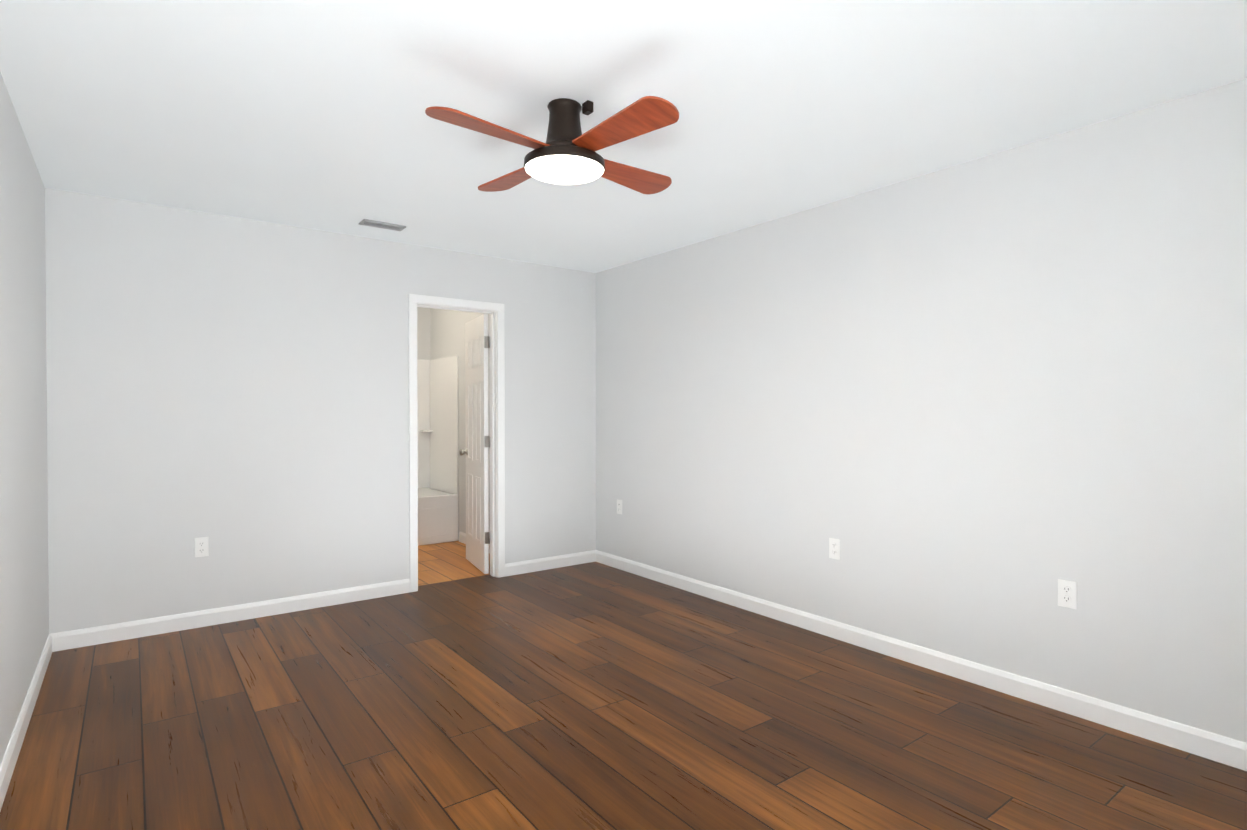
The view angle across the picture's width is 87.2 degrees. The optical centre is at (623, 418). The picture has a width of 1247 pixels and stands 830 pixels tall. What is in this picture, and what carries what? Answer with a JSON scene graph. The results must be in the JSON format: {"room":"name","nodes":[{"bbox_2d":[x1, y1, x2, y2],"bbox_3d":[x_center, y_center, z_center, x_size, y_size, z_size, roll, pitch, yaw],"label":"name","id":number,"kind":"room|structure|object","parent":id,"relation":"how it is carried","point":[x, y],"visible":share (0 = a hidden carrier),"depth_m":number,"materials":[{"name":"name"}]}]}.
{"room":"empty bedroom","nodes":[
{"label":"empty bedroom","id":0,"kind":"room"},
{"bbox_2d":[0,72,48,764],"bbox_3d":[-2.259,0.022,2.316,0.120,2.440,2.970,0,1,-37],"label":"wall","id":1,"kind":"structure","parent":0,"point":[24,605],"depth_m":2.63,"materials":[{"name":"grey paint"}]},
{"bbox_2d":[0,634,51,810],"bbox_3d":[-1.493,1.204,1.422,0.014,0.095,5.100,0,1,-37],"label":"baseboard","id":2,"kind":"structure","parent":1,"relation":"attached to","point":[10,758],"depth_m":2.52,"materials":[{"name":"white wood"}]},
{"bbox_2d":[45,188,595,633],"bbox_3d":[-1.669,-0.001,4.543,3.500,2.440,0.120,0,1,-37],"label":"wall","id":3,"kind":"structure","parent":0,"point":[235,390],"depth_m":4.02,"materials":[{"name":"grey paint"}]},
{"bbox_2d":[194,537,208,556],"bbox_3d":[-2.485,0.756,3.856,0.070,0.115,0.009,0,1,-37],"label":"electrical outlet","id":4,"kind":"object","parent":3,"relation":"attached to","point":[201,546],"visible":1,"depth_m":3.85,"materials":[{"name":"plastic"}]},
{"bbox_2d":[50,579,409,651],"bbox_3d":[-2.265,1.177,4.023,1.908,0.095,0.014,0,1,-37],"label":"baseboard","id":5,"kind":"structure","parent":3,"relation":"attached to","point":[72,639],"depth_m":3.90,"materials":[{"name":"white wood"}]},
{"bbox_2d":[408,294,504,591],"bbox_3d":[-1.244,0.170,4.853,0.734,2.092,0.138,0,1,-37],"label":"door frame","id":6,"kind":"structure","parent":3,"relation":"attached to","point":[414,300],"depth_m":4.99,"materials":[{"name":"white wood"}]},
{"bbox_2d":[459,314,489,573],"bbox_3d":[-1.200,0.195,5.348,0.167,2.018,0.614,0,1,-27],"label":"door leaf","id":7,"kind":"structure","parent":3,"relation":"in","point":[477,341],"depth_m":5.26,"materials":[{"name":"white paint"}]},
{"bbox_2d":[505,550,595,576],"bbox_3d":[-0.573,1.163,5.296,0.858,0.095,0.014,0,1,-37],"label":"baseboard","id":8,"kind":"structure","parent":3,"relation":"attached to","point":[529,566],"depth_m":5.27,"materials":[{"name":"white wood"}]},
{"bbox_2d":[417,307,429,359],"bbox_3d":[-2.712,-0.023,6.611,1.520,2.440,0.120,0,1,-37],"label":"wall","id":9,"kind":"structure","parent":0,"point":[423,333],"depth_m":6.97,"materials":[{"name":"grey paint"}]},
{"bbox_2d":[430,308,489,540],"bbox_3d":[-1.407,-0.019,6.241,0.120,2.440,2.280,0,1,-37],"label":"wall","id":10,"kind":"structure","parent":0,"point":[447,333],"depth_m":6.40,"materials":[{"name":"grey paint"}]},
{"bbox_2d":[459,532,489,553],"bbox_3d":[-1.190,1.158,5.853,0.014,0.095,1.380,0,1,-37],"label":"baseboard","id":11,"kind":"structure","parent":10,"relation":"attached to","point":[462,537],"depth_m":6.33,"materials":[{"name":"white wood"}]},
{"bbox_2d":[0,541,1246,829],"bbox_3d":[-0.785,1.261,3.381,3.740,0.060,7.620,0,1,-37],"label":"floor","id":12,"kind":"structure","parent":0,"point":[592,696],"depth_m":2.59,"materials":[{"name":"brown wood"}]},
{"bbox_2d":[417,355,458,545],"bbox_3d":[-2.445,0.291,6.260,1.516,1.820,0.763,0,1,-37],"label":"bathtub","id":13,"kind":"object","parent":12,"relation":"on","point":[437,424],"visible":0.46,"depth_m":6.64,"materials":[{"name":"white plastic"}]},
{"bbox_2d":[0,0,1246,272],"bbox_3d":[-0.785,-1.259,3.355,3.740,0.100,7.620,0,1,-37],"label":"ceiling","id":14,"kind":"structure","parent":0,"point":[308,114],"depth_m":2.43,"materials":[{"name":"white paint"}]},
{"bbox_2d":[359,219,405,230],"bbox_3d":[-1.508,-1.212,4.100,0.260,0.010,0.115,0,1,-37],"label":"ceiling vent","id":15,"kind":"object","parent":14,"relation":"in","point":[379,224],"visible":0.98,"depth_m":4.09,"materials":[{"name":"white metal"}]},
{"bbox_2d":[425,96,678,193],"bbox_3d":[-0.226,-1.064,2.514,0.845,0.272,0.845,0,1,2],"label":"ceiling fan","id":16,"kind":"object","parent":14,"relation":"hanging from","point":[565,154],"visible":1,"depth_m":2.42,"materials":[{"name":"brown wood"}]},
{"bbox_2d":[596,79,1246,742],"bbox_3d":[1.347,0.009,3.545,0.120,2.440,5.340,0,1,-37],"label":"wall","id":17,"kind":"structure","parent":0,"point":[974,411],"depth_m":3.02,"materials":[{"name":"grey paint"}]},
{"bbox_2d":[617,499,621,513],"bbox_3d":[-0.034,0.711,5.280,0.009,0.115,0.070,0,1,-37],"label":"electrical outlet","id":18,"kind":"object","parent":17,"relation":"attached to","point":[619,506],"visible":1,"depth_m":5.28,"materials":[{"name":"plastic"}]},
{"bbox_2d":[829,538,839,559],"bbox_3d":[1.181,0.728,3.666,0.009,0.115,0.070,0,1,-37],"label":"electrical outlet","id":19,"kind":"object","parent":17,"relation":"attached to","point":[834,548],"visible":1,"depth_m":3.66,"materials":[{"name":"plastic"}]},
{"bbox_2d":[595,550,1246,770],"bbox_3d":[1.293,1.182,3.517,0.014,0.095,5.100,0,1,-37],"label":"baseboard","id":20,"kind":"structure","parent":17,"relation":"attached to","point":[1206,744],"depth_m":3.01,"materials":[{"name":"white wood"}]},
{"bbox_2d":[1058,579,1076,608],"bbox_3d":[1.866,0.737,2.755,0.009,0.115,0.070,0,1,-37],"label":"electrical outlet","id":21,"kind":"object","parent":17,"relation":"attached to","point":[1067,593],"visible":1,"depth_m":2.75,"materials":[{"name":"plastic"}]}
]}

